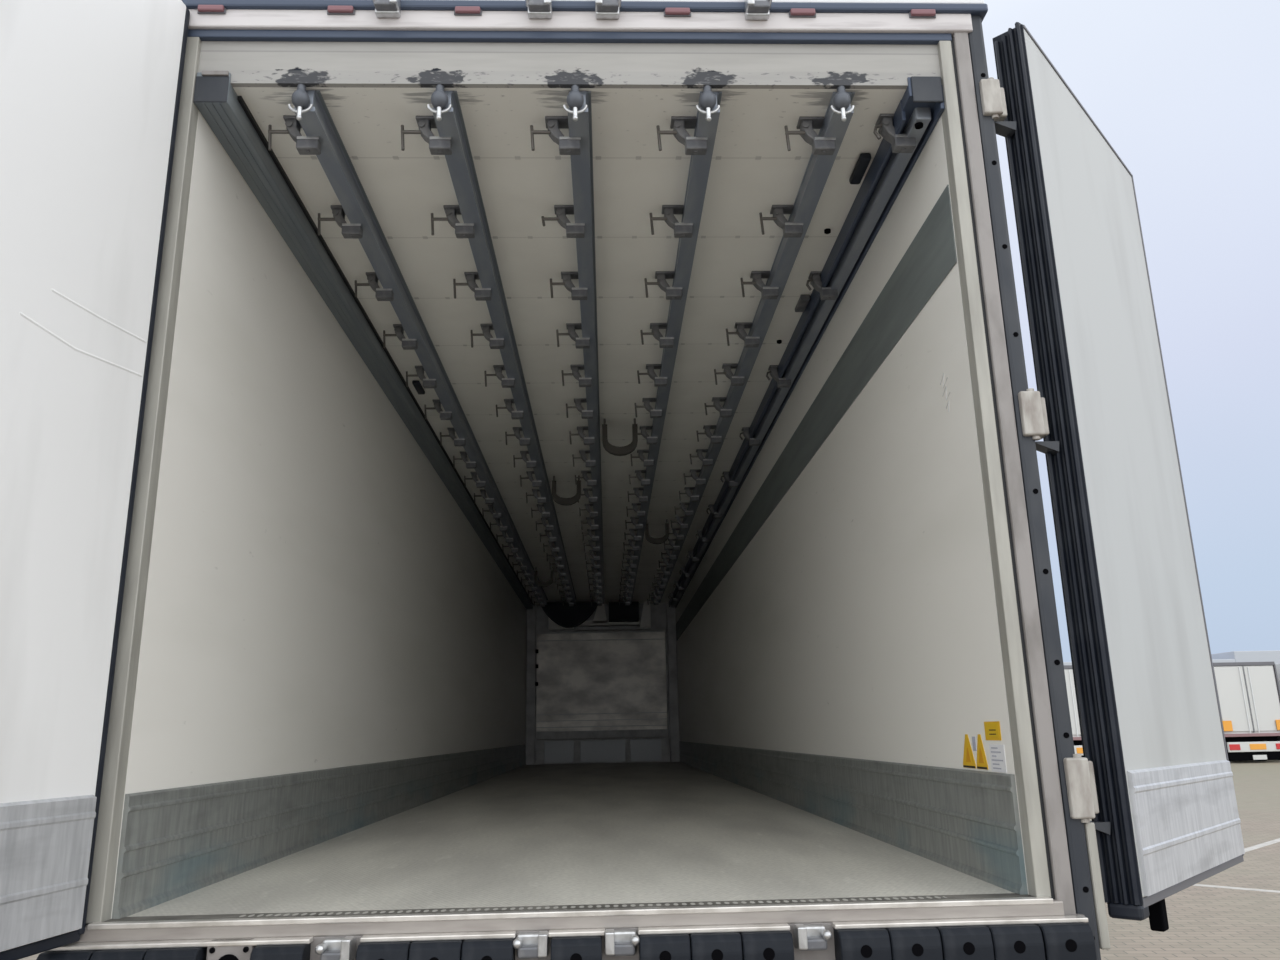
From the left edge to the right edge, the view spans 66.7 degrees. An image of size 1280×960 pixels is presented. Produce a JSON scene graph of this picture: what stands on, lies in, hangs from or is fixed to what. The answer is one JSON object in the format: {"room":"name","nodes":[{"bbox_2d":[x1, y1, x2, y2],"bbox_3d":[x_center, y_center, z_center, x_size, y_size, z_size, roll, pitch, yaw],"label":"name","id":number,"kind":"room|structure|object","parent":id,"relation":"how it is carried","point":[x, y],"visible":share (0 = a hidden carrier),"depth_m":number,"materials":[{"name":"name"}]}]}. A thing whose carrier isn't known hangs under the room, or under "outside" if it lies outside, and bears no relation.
{"room":"truck parking lot","nodes":[
{"label":"truck parking lot","id":0,"kind":"room"},
{"bbox_2d":[111,111,526,918],"bbox_3d":[-1.670,1.596,9.375,0.070,2.840,13.400,-1,-15,-2],"label":"wall","id":1,"kind":"structure","parent":0,"point":[319,597],"depth_m":4.04,"materials":[{"name":"white plastic"}]},
{"bbox_2d":[86,37,200,923],"bbox_3d":[-1.446,-0.151,2.882,0.047,2.700,0.054,-1,-15,-2],"label":"door frame","id":2,"kind":"structure","parent":1,"relation":"attached to","point":[101,893],"depth_m":2.80,"materials":[{"name":"metal"}]},
{"bbox_2d":[112,744,525,918],"bbox_3d":[-1.600,2.688,9.042,0.022,0.316,13.298,-1,-15,-2],"label":"baseboard","id":3,"kind":"structure","parent":1,"relation":"attached to","point":[180,841],"depth_m":3.60,"materials":[{"name":"grey metal"}]},
{"bbox_2d":[193,71,533,608],"bbox_3d":[-1.596,0.408,9.608,0.120,0.118,13.354,-1,-15,-2],"label":"beam","id":4,"kind":"structure","parent":1,"relation":"attached to","point":[227,114],"depth_m":4.25,"materials":[{"name":"metal"}]},
{"bbox_2d":[74,897,1063,942],"bbox_3d":[-0.166,1.151,2.549,2.580,0.046,0.046,-1,-15,-2],"label":"door sill","id":5,"kind":"structure","parent":1,"relation":"attached to","point":[608,918],"depth_m":2.53,"materials":[{"name":"metal"}]},
{"bbox_3d":[-1.496,-0.120,2.880,0.053,2.960,0.060,-1,-15,-2],"label":"post","id":6,"kind":"object","parent":1,"relation":"attached to","visible":0},
{"bbox_2d":[0,0,189,959],"bbox_3d":[-1.562,-0.335,2.236,0.106,2.805,1.264,-3,-15,7],"label":"door","id":7,"kind":"structure","parent":6,"relation":"attached to","point":[90,90],"depth_m":2.51,"materials":[{"name":"metal"}]},
{"bbox_2d":[233,87,905,604],"bbox_3d":[-0.432,0.298,9.747,2.460,0.190,13.415,-1,-15,-2],"label":"ceiling","id":8,"kind":"structure","parent":0,"point":[753,170],"depth_m":4.41,"materials":[{"name":"white plastic"}]},
{"bbox_2d":[268,84,547,606],"bbox_3d":[-1.367,0.363,9.294,0.214,0.130,12.699,-1,-15,-2],"label":"rail","id":9,"kind":"object","parent":8,"relation":"attached to","point":[322,139],"visible":1,"depth_m":4.47,"materials":[{"name":"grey metal"}]},
{"bbox_2d":[412,380,424,393],"bbox_3d":[-1.351,-0.565,5.938,0.044,0.024,0.200,-1,-15,-2],"label":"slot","id":10,"kind":"object","parent":8,"relation":"attached to","point":[416,383],"visible":1,"depth_m":5.90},
{"bbox_2d":[401,84,576,605],"bbox_3d":[-0.915,0.358,9.310,0.214,0.130,12.699,-1,-15,-2],"label":"rail","id":11,"kind":"object","parent":8,"relation":"attached to","point":[452,141],"visible":1,"depth_m":4.49,"materials":[{"name":"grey metal"}]},
{"bbox_2d":[534,567,552,586],"bbox_3d":[-1.227,1.238,12.430,0.240,0.255,0.040,-1,-15,-2],"label":"hook","id":12,"kind":"object","parent":8,"relation":"hanging from","point":[542,584],"visible":1,"depth_m":12.40,"materials":[{"name":"brown metal"}]},
{"bbox_2d":[552,475,580,505],"bbox_3d":[-0.609,0.084,8.047,0.240,0.255,0.040,-1,-15,-2],"label":"hook","id":13,"kind":"object","parent":8,"relation":"hanging from","point":[572,500],"visible":0.98,"depth_m":8.01,"materials":[{"name":"brown metal"}]},
{"bbox_2d":[530,85,604,605],"bbox_3d":[-0.469,0.353,9.326,0.214,0.130,12.699,-1,-15,-2],"label":"rail","id":14,"kind":"object","parent":8,"relation":"attached to","point":[578,145],"visible":0.99,"depth_m":4.50,"materials":[{"name":"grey metal"}]},
{"bbox_2d":[542,602,596,627],"bbox_3d":[-1.141,2.176,15.652,0.920,0.380,0.300,-1,-15,-2],"label":"fan","id":15,"kind":"object","parent":8,"relation":"hanging from","point":[566,616],"visible":0.88,"depth_m":15.52,"materials":[{"name":"black plastic"}]},
{"bbox_2d":[548,601,650,630],"bbox_3d":[-0.659,2.222,15.888,1.660,0.450,0.150,-1,-15,-2],"label":"housing","id":16,"kind":"object","parent":8,"relation":"attached to","point":[599,619],"visible":0.73,"depth_m":15.82,"materials":[{"name":"white metal"}]},
{"bbox_2d":[552,626,650,630],"bbox_3d":[-0.626,2.425,15.878,1.600,0.050,0.070,-1,-15,-2],"label":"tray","id":17,"kind":"object","parent":16,"relation":"on","point":[622,627],"depth_m":15.85,"materials":[{"name":"grey metal"}]},
{"bbox_2d":[602,418,637,455],"bbox_3d":[-0.136,-0.295,6.610,0.240,0.265,0.040,-1,-15,-2],"label":"hook","id":18,"kind":"object","parent":8,"relation":"hanging from","point":[614,450],"visible":1,"depth_m":6.58,"materials":[{"name":"brown metal"}]},
{"bbox_2d":[609,602,638,621],"bbox_3d":[-0.263,2.130,15.703,0.480,0.300,0.220,-1,-15,-2],"label":"box","id":19,"kind":"object","parent":8,"relation":"attached to","point":[622,612],"visible":1,"depth_m":15.60,"materials":[{"name":"grey plastic"}]},
{"bbox_2d":[645,519,668,543],"bbox_3d":[0.170,0.516,9.769,0.240,0.255,0.040,-1,-15,-2],"label":"hook","id":20,"kind":"object","parent":8,"relation":"hanging from","point":[649,538],"visible":0.92,"depth_m":9.74,"materials":[{"name":"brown metal"}]},
{"bbox_2d":[619,85,721,604],"bbox_3d":[-0.030,0.349,9.341,0.214,0.130,12.699,-1,-15,-2],"label":"rail","id":21,"kind":"object","parent":8,"relation":"attached to","point":[700,147],"visible":1,"depth_m":4.52,"materials":[{"name":"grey metal"}]},
{"bbox_2d":[647,85,854,604],"bbox_3d":[0.420,0.344,9.357,0.214,0.130,12.699,-1,-15,-2],"label":"rail","id":22,"kind":"object","parent":8,"relation":"attached to","point":[833,126],"visible":1,"depth_m":4.53,"materials":[{"name":"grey metal"}]},
{"bbox_2d":[795,294,809,311],"bbox_3d":[0.815,-0.881,4.876,0.050,0.032,0.170,-1,-15,-2],"label":"cover plate","id":23,"kind":"object","parent":8,"relation":"attached to","point":[803,301],"visible":1,"depth_m":4.85,"materials":[{"name":"metal"}]},
{"bbox_2d":[824,228,830,233],"bbox_3d":[0.807,-1.069,4.186,0.027,0.016,0.028,-1,-15,-2],"label":"plug","id":24,"kind":"object","parent":8,"relation":"attached to","point":[827,230],"visible":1,"depth_m":4.18,"materials":[{"name":"black"}]},
{"bbox_2d":[849,153,870,183],"bbox_3d":[0.840,-1.186,3.710,0.044,0.030,0.180,-1,-15,-2],"label":"buffer","id":25,"kind":"object","parent":8,"relation":"attached to","point":[863,161],"visible":1,"depth_m":3.69,"materials":[{"name":"black rubber"}]},
{"bbox_2d":[127,762,1012,916],"bbox_3d":[-0.378,2.889,9.043,2.460,0.120,13.272,-1,-15,-2],"label":"floor","id":26,"kind":"structure","parent":0,"point":[636,832],"depth_m":3.69,"materials":[{"name":"metal"}]},
{"bbox_2d":[105,893,1032,921],"bbox_3d":[-0.167,1.204,2.593,2.460,0.122,0.066,-1,-15,-2],"label":"strip","id":27,"kind":"object","parent":26,"relation":"attached to","point":[1004,895],"visible":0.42,"depth_m":2.60,"materials":[{"name":"grey metal"}]},
{"bbox_2d":[188,9,972,35],"bbox_3d":[-0.198,-1.531,3.257,2.645,0.071,0.035,-1,-15,-2],"label":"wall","id":28,"kind":"structure","parent":0,"point":[236,19],"depth_m":3.24,"materials":[{"name":"white metal"}]},
{"bbox_2d":[197,5,225,13],"bbox_3d":[-1.409,-1.548,3.195,0.092,0.028,0.018,-1,-15,-2],"label":"marker lamp","id":29,"kind":"object","parent":28,"relation":"attached to","point":[202,9],"visible":1,"depth_m":3.19,"materials":[{"name":"red plastic"}]},
{"bbox_2d":[327,5,354,14],"bbox_3d":[-0.988,-1.552,3.209,0.092,0.028,0.018,-1,-15,-2],"label":"marker lamp","id":30,"kind":"object","parent":28,"relation":"attached to","point":[331,10],"visible":1,"depth_m":3.20,"materials":[{"name":"red plastic"}]},
{"bbox_2d":[372,0,400,17],"bbox_3d":[-0.835,-1.579,3.192,0.088,0.090,0.074,-1,-15,-2],"label":"lock keeper","id":31,"kind":"object","parent":28,"relation":"attached to","point":[383,8],"visible":1,"depth_m":3.18,"materials":[{"name":"metal"}]},
{"bbox_2d":[454,6,481,15],"bbox_3d":[-0.571,-1.557,3.224,0.092,0.028,0.018,-1,-15,-2],"label":"marker lamp","id":32,"kind":"object","parent":28,"relation":"attached to","point":[459,10],"visible":1,"depth_m":3.22,"materials":[{"name":"red plastic"}]},
{"bbox_2d":[525,0,551,18],"bbox_3d":[-0.336,-1.584,3.210,0.088,0.090,0.074,-1,-15,-2],"label":"lock keeper","id":33,"kind":"object","parent":28,"relation":"attached to","point":[537,9],"visible":1,"depth_m":3.20,"materials":[{"name":"metal"}]},
{"bbox_2d":[187,29,951,44],"bbox_3d":[-0.220,-1.480,3.258,2.550,0.032,0.036,-1,-15,-2],"label":"trim","id":34,"kind":"structure","parent":28,"relation":"attached to","point":[203,34],"depth_m":3.24,"materials":[{"name":"blue"}]},
{"bbox_2d":[198,41,941,88],"bbox_3d":[-0.219,-1.384,3.247,2.460,0.160,0.020,-1,-15,-2],"label":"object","id":35,"kind":"structure","parent":28,"relation":"attached to","point":[249,63],"depth_m":3.23,"materials":[{"name":"white metal"}]},
{"bbox_2d":[182,0,987,20],"bbox_3d":[-0.182,-1.573,3.284,2.720,0.032,0.095,-1,-15,-2],"label":"trim","id":36,"kind":"structure","parent":28,"relation":"attached to","point":[981,10],"depth_m":3.24,"materials":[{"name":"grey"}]},
{"bbox_2d":[595,0,620,18],"bbox_3d":[-0.104,-1.587,3.219,0.088,0.090,0.074,-1,-15,-2],"label":"lock keeper","id":37,"kind":"object","parent":28,"relation":"attached to","point":[604,9],"visible":1,"depth_m":3.21,"materials":[{"name":"metal"}]},
{"bbox_2d":[664,8,690,16],"bbox_3d":[0.125,-1.565,3.249,0.092,0.028,0.018,-1,-15,-2],"label":"marker lamp","id":38,"kind":"object","parent":28,"relation":"attached to","point":[668,12],"visible":1,"depth_m":3.24,"materials":[{"name":"red plastic"}]},
{"bbox_2d":[503,0,983,3],"bbox_3d":[-0.188,-1.593,3.313,2.710,0.022,0.130,-1,-15,-2],"label":"trim","id":39,"kind":"structure","parent":28,"relation":"attached to","point":[815,1],"depth_m":3.28,"materials":[{"name":"silver metal"}]},
{"bbox_2d":[745,0,771,19],"bbox_3d":[0.396,-1.592,3.236,0.088,0.090,0.074,-1,-15,-2],"label":"lock keeper","id":40,"kind":"object","parent":28,"relation":"attached to","point":[754,9],"visible":1,"depth_m":3.22,"materials":[{"name":"metal"}]},
{"bbox_2d":[789,8,815,17],"bbox_3d":[0.546,-1.569,3.264,0.092,0.028,0.018,-1,-15,-2],"label":"marker lamp","id":41,"kind":"object","parent":28,"relation":"attached to","point":[794,12],"visible":1,"depth_m":3.26,"materials":[{"name":"red plastic"}]},
{"bbox_2d":[909,9,935,17],"bbox_3d":[0.954,-1.574,3.279,0.092,0.028,0.018,-1,-15,-2],"label":"marker lamp","id":42,"kind":"object","parent":28,"relation":"attached to","point":[914,13],"visible":1,"depth_m":3.27,"materials":[{"name":"red plastic"}]},
{"bbox_2d":[526,603,679,764],"bbox_3d":[-0.614,3.246,15.793,2.600,2.840,0.220,-1,-15,-2],"label":"wall","id":43,"kind":"structure","parent":0,"point":[593,696],"depth_m":15.67,"materials":[{"name":"grey metal"}]},
{"bbox_2d":[206,914,1084,959],"bbox_3d":[-0.151,1.516,2.462,2.675,0.710,0.048,-1,-15,-2],"label":"member","id":44,"kind":"object","parent":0,"point":[829,954],"visible":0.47,"depth_m":2.53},
{"bbox_2d":[36,950,97,959],"bbox_3d":[-1.429,1.327,2.402,0.128,0.300,0.081,-1,-15,-2],"label":"block","id":45,"kind":"object","parent":44,"relation":"attached to","point":[81,954],"visible":0.7,"depth_m":2.42,"materials":[{"name":"rubber"}]},
{"bbox_2d":[90,948,151,959],"bbox_3d":[-1.298,1.326,2.407,0.128,0.300,0.081,-1,-15,-2],"label":"block","id":46,"kind":"object","parent":44,"relation":"attached to","point":[117,954],"visible":0.73,"depth_m":2.42,"materials":[{"name":"black rubber"}]},
{"bbox_2d":[143,947,206,959],"bbox_3d":[-1.167,1.325,2.412,0.128,0.300,0.081,-1,-15,-2],"label":"block","id":47,"kind":"object","parent":44,"relation":"attached to","point":[189,953],"visible":0.73,"depth_m":2.42,"materials":[{"name":"black rubber"}]},
{"bbox_2d":[48,936,313,950],"bbox_3d":[-1.171,1.179,2.472,0.665,0.012,0.038,-1,-15,-2],"label":"strip","id":48,"kind":"object","parent":44,"relation":"attached to","point":[276,940],"visible":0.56,"depth_m":2.46,"materials":[{"name":"silver metal"}]},
{"bbox_2d":[206,938,255,959],"bbox_3d":[-1.035,1.317,2.431,0.116,0.305,0.055,-1,-15,-2],"label":"lock plate","id":49,"kind":"object","parent":44,"relation":"attached to","point":[225,952],"visible":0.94,"depth_m":2.46,"materials":[{"name":"grey metal"}]},
{"bbox_2d":[250,943,310,959],"bbox_3d":[-0.905,1.322,2.421,0.128,0.300,0.081,-1,-15,-2],"label":"block","id":50,"kind":"object","parent":44,"relation":"attached to","point":[297,951],"visible":0.83,"depth_m":2.43,"materials":[{"name":"black rubber"}]},
{"bbox_2d":[315,936,355,959],"bbox_3d":[-0.772,1.192,2.463,0.088,0.062,0.074,-1,-15,-2],"label":"lock keeper","id":51,"kind":"object","parent":44,"relation":"attached to","point":[344,948],"visible":1,"depth_m":2.44,"materials":[{"name":"metal"}]},
{"bbox_2d":[356,941,412,959],"bbox_3d":[-0.644,1.319,2.430,0.128,0.300,0.081,-1,-15,-2],"label":"block","id":52,"kind":"object","parent":44,"relation":"attached to","point":[369,950],"visible":0.81,"depth_m":2.43,"materials":[{"name":"black rubber"}]},
{"bbox_2d":[408,940,463,959],"bbox_3d":[-0.513,1.317,2.435,0.128,0.300,0.081,-1,-15,-2],"label":"block","id":53,"kind":"object","parent":44,"relation":"attached to","point":[441,949],"visible":0.83,"depth_m":2.44,"materials":[{"name":"black rubber"}]},
{"bbox_2d":[360,931,515,942],"bbox_3d":[-0.516,1.172,2.495,0.393,0.012,0.038,-1,-15,-2],"label":"strip","id":54,"kind":"object","parent":44,"relation":"attached to","point":[494,934],"visible":1,"depth_m":2.48,"materials":[{"name":"silver metal"}]},
{"bbox_2d":[461,938,514,959],"bbox_3d":[-0.382,1.316,2.440,0.128,0.300,0.081,-1,-15,-2],"label":"block","id":55,"kind":"object","parent":44,"relation":"attached to","point":[477,949],"visible":0.86,"depth_m":2.44,"materials":[{"name":"black rubber"}]},
{"bbox_2d":[513,931,548,958],"bbox_3d":[-0.279,1.187,2.480,0.088,0.062,0.074,-1,-15,-2],"label":"lock keeper","id":56,"kind":"object","parent":44,"relation":"attached to","point":[529,945],"visible":1,"depth_m":2.46,"materials":[{"name":"metal"}]},
{"bbox_2d":[548,928,604,959],"bbox_3d":[-0.159,1.308,2.449,0.146,0.312,0.081,-1,-15,-2],"label":"block","id":57,"kind":"object","parent":44,"relation":"attached to","point":[585,947],"depth_m":2.45,"materials":[{"name":"black"}]},
{"bbox_2d":[605,929,639,955],"bbox_3d":[-0.045,1.184,2.489,0.088,0.062,0.074,-1,-15,-2],"label":"lock keeper","id":58,"kind":"object","parent":44,"relation":"attached to","point":[617,942],"visible":1,"depth_m":2.46,"materials":[{"name":"metal"}]},
{"bbox_2d":[639,934,690,959],"bbox_3d":[0.065,1.311,2.456,0.128,0.300,0.081,-1,-15,-2],"label":"block","id":59,"kind":"object","parent":44,"relation":"attached to","point":[657,946],"visible":0.89,"depth_m":2.45,"materials":[{"name":"black rubber"}]},
{"bbox_2d":[638,923,789,934],"bbox_3d":[0.191,1.164,2.520,0.393,0.012,0.038,-1,-15,-2],"label":"strip","id":60,"kind":"object","parent":44,"relation":"attached to","point":[749,927],"visible":1,"depth_m":2.50,"materials":[{"name":"silver metal"}]},
{"bbox_2d":[689,932,742,959],"bbox_3d":[0.196,1.309,2.460,0.128,0.300,0.081,-1,-15,-2],"label":"block","id":61,"kind":"object","parent":44,"relation":"attached to","point":[703,946],"visible":0.89,"depth_m":2.46,"materials":[{"name":"black rubber"}]},
{"bbox_2d":[739,931,793,959],"bbox_3d":[0.326,1.308,2.465,0.128,0.300,0.081,-1,-15,-2],"label":"block","id":62,"kind":"object","parent":44,"relation":"attached to","point":[765,945],"visible":0.9,"depth_m":2.46,"materials":[{"name":"black rubber"}]},
{"bbox_2d":[793,924,831,950],"bbox_3d":[0.446,1.179,2.506,0.088,0.062,0.074,-1,-15,-2],"label":"lock keeper","id":63,"kind":"object","parent":44,"relation":"attached to","point":[806,937],"visible":1,"depth_m":2.48,"materials":[{"name":"metal"}]},
{"bbox_2d":[833,928,891,959],"bbox_3d":[0.574,1.305,2.474,0.128,0.300,0.081,-1,-15,-2],"label":"block","id":64,"kind":"object","parent":44,"relation":"attached to","point":[873,943],"visible":0.93,"depth_m":2.47,"materials":[{"name":"black rubber"}]},
{"bbox_2d":[885,927,942,959],"bbox_3d":[0.705,1.304,2.478,0.128,0.300,0.081,-1,-15,-2],"label":"block","id":65,"kind":"object","parent":44,"relation":"attached to","point":[909,943],"visible":0.9,"depth_m":2.47,"materials":[{"name":"black rubber"}]},
{"bbox_2d":[832,915,1087,928],"bbox_3d":[0.837,1.157,2.543,0.667,0.012,0.038,-1,-15,-2],"label":"strip","id":66,"kind":"object","parent":44,"relation":"attached to","point":[1076,918],"visible":1,"depth_m":2.53,"materials":[{"name":"silver metal"}]},
{"bbox_2d":[935,925,994,959],"bbox_3d":[0.837,1.302,2.483,0.128,0.300,0.081,-1,-15,-2],"label":"block","id":67,"kind":"object","parent":44,"relation":"attached to","point":[958,942],"visible":0.9,"depth_m":2.48,"materials":[{"name":"black rubber"}]},
{"bbox_2d":[984,924,1045,959],"bbox_3d":[0.968,1.301,2.488,0.128,0.300,0.081,-1,-15,-2],"label":"block","id":68,"kind":"object","parent":44,"relation":"attached to","point":[1017,941],"visible":0.9,"depth_m":2.48,"materials":[{"name":"black rubber"}]},
{"bbox_2d":[1035,923,1096,959],"bbox_3d":[1.101,1.299,2.493,0.128,0.300,0.081,-1,-15,-2],"label":"block","id":69,"kind":"object","parent":44,"relation":"attached to","point":[1062,941],"visible":0.9,"depth_m":2.48,"materials":[{"name":"black rubber"}]},
{"bbox_2d":[19,759,1279,959],"bbox_3d":[5.533,16.779,58.124,135.000,0.200,165.000,-1,-15,-2],"label":"ground","id":70,"kind":"structure","parent":0,"point":[1205,923],"depth_m":8.58,"materials":[{"name":"grey concrete"}]},
{"bbox_2d":[1064,665,1083,756],"bbox_3d":[17.087,10.960,44.780,2.610,3.880,13.680,-1,-15,-2],"label":"trailer","id":71,"kind":"object","parent":70,"relation":"on","point":[1068,670],"visible":0.09,"depth_m":38.28,"materials":[{"name":"grey paint"}]},
{"bbox_2d":[1063,650,1279,664],"bbox_3d":[44.662,19.094,84.072,75.200,6.850,20.120,-1,-15,-2],"label":"warehouse","id":72,"kind":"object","parent":70,"relation":"on","point":[1272,655],"visible":0.02,"depth_m":75.32,"materials":[{"name":"grey"}]},
{"bbox_2d":[1192,884,1279,892],"bbox_3d":[7.082,3.711,8.463,5.164,0.005,0.120,-15,-20,43],"label":"road marking","id":73,"kind":"object","parent":70,"relation":"on","point":[1202,885],"depth_m":9.58,"materials":[{"name":"white paint"}]},
{"bbox_2d":[1213,662,1279,760],"bbox_3d":[23.982,10.883,45.026,2.610,3.880,13.680,-1,-15,-2],"label":"trailer","id":74,"kind":"object","parent":70,"relation":"on","point":[1248,692],"visible":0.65,"depth_m":38.53,"materials":[{"name":"grey paint"}]},
{"bbox_2d":[1229,744,1240,749],"bbox_3d":[23.280,10.459,38.061,0.420,0.220,0.040,-1,-15,-2],"label":"tail lamp","id":75,"kind":"object","parent":74,"relation":"attached to","point":[1231,746],"depth_m":38.05,"materials":[{"name":"red plastic"}]},
{"bbox_2d":[1244,838,1279,851],"bbox_3d":[11.493,5.541,15.833,17.079,0.005,0.120,12,-20,-42],"label":"road marking","id":76,"kind":"object","parent":70,"relation":"on","point":[1278,839],"depth_m":12.85,"materials":[{"name":"white paint"}]},
{"bbox_2d":[1271,664,1279,751],"bbox_3d":[27.380,10.845,45.147,2.610,3.880,13.680,-1,-15,-2],"label":"trailer","id":77,"kind":"object","parent":70,"relation":"on","point":[1277,665],"visible":0.02,"depth_m":39.99,"materials":[{"name":"grey paint"}]},
{"bbox_2d":[676,116,1028,894],"bbox_3d":[0.858,1.568,9.465,0.070,2.840,13.400,-1,-15,-2],"label":"wall","id":78,"kind":"structure","parent":0,"point":[859,620],"depth_m":4.14,"materials":[{"name":"white plastic"}]},
{"bbox_2d":[668,76,944,607],"bbox_3d":[0.707,0.407,9.687,0.191,0.156,13.347,-1,-15,-2],"label":"wall rail","id":79,"kind":"object","parent":78,"relation":"attached to","point":[905,133],"visible":1,"depth_m":4.38,"materials":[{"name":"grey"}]},
{"bbox_2d":[676,185,956,640],"bbox_3d":[0.809,0.840,9.603,0.005,0.280,13.298,-1,-15,-2],"label":"wall band","id":80,"kind":"object","parent":78,"relation":"attached to","point":[931,255],"visible":1,"depth_m":4.39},
{"bbox_2d":[679,741,1027,894],"bbox_3d":[0.837,2.661,9.128,0.022,0.316,13.298,-1,-15,-2],"label":"baseboard","id":81,"kind":"structure","parent":78,"relation":"attached to","point":[965,821],"depth_m":3.72,"materials":[{"name":"grey metal"}]},
{"bbox_2d":[940,373,949,411],"bbox_3d":[1.024,-0.291,3.255,0.004,0.142,0.082,-1,-15,-2],"label":"scribble","id":82,"kind":"object","parent":78,"relation":"attached to","point":[943,373],"visible":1,"depth_m":3.25,"materials":[{"name":"grey paint"}]},
{"bbox_2d":[963,734,975,768],"bbox_3d":[1.042,0.861,3.089,0.003,0.103,0.110,-1,-15,-2],"label":"warning sticker","id":83,"kind":"object","parent":78,"relation":"attached to","point":[968,758],"visible":1,"depth_m":3.08,"materials":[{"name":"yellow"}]},
{"bbox_2d":[972,737,976,750],"bbox_3d":[1.044,0.823,3.036,0.002,0.043,0.027,-1,-15,-2],"label":"label","id":84,"kind":"object","parent":78,"relation":"attached to","point":[973,738],"visible":1,"depth_m":3.03,"materials":[{"name":"grey"}]},
{"bbox_2d":[977,734,987,769],"bbox_3d":[1.045,0.833,2.983,0.003,0.103,0.090,-1,-15,-2],"label":"warning sticker","id":85,"kind":"object","parent":78,"relation":"attached to","point":[982,763],"visible":1,"depth_m":2.98,"materials":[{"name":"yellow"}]},
{"bbox_2d":[984,721,1001,739],"bbox_3d":[1.047,0.746,2.890,0.004,0.054,0.120,-1,-15,-2],"label":"warning sticker","id":86,"kind":"object","parent":78,"relation":"attached to","point":[992,729],"visible":1,"depth_m":2.89,"materials":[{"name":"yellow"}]},
{"bbox_2d":[937,41,1050,897],"bbox_3d":[1.056,-0.179,2.972,0.041,2.700,0.054,-1,-15,-2],"label":"door frame","id":87,"kind":"structure","parent":78,"relation":"attached to","point":[1036,864],"depth_m":2.89,"materials":[{"name":"metal"}]},
{"bbox_2d":[989,744,1006,772],"bbox_3d":[1.050,0.817,2.853,0.003,0.078,0.110,-1,-15,-2],"label":"label","id":88,"kind":"object","parent":78,"relation":"attached to","point":[997,752],"visible":1,"depth_m":2.85,"materials":[{"name":"white paper"}]},
{"bbox_2d":[951,39,1054,898],"bbox_3d":[1.081,-0.173,2.957,0.011,2.720,0.020,-1,-15,-2],"label":"trim","id":89,"kind":"structure","parent":78,"relation":"attached to","point":[952,41],"depth_m":2.89,"materials":[{"name":"black metal"}]},
{"bbox_2d":[952,32,1075,913],"bbox_3d":[1.111,-0.150,2.967,0.049,2.960,0.072,-1,-15,-2],"label":"post","id":90,"kind":"object","parent":78,"relation":"attached to","point":[1051,790],"visible":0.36,"depth_m":2.88,"materials":[{"name":"grey metal"}]},
{"bbox_2d":[968,15,1100,959],"bbox_3d":[1.166,-0.027,2.930,0.055,3.220,0.064,-1,-15,-2],"label":"door frame post","id":91,"kind":"object","parent":78,"relation":"attached to","point":[1064,744],"visible":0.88,"depth_m":2.87,"materials":[{"name":"black metal"}]},
{"bbox_2d":[1084,822,1110,949],"bbox_3d":[1.230,1.093,2.631,0.027,0.320,0.042,-1,-15,-2],"label":"trim","id":92,"kind":"structure","parent":78,"relation":"attached to","point":[1090,833],"depth_m":2.61,"materials":[{"name":"metal"}]},
{"bbox_2d":[979,22,1244,931],"bbox_3d":[1.642,-0.043,3.386,0.166,2.892,1.390,-14,-20,40],"label":"door","id":93,"kind":"structure","parent":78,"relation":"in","point":[1153,777],"depth_m":3.15,"materials":[{"name":"metal"}]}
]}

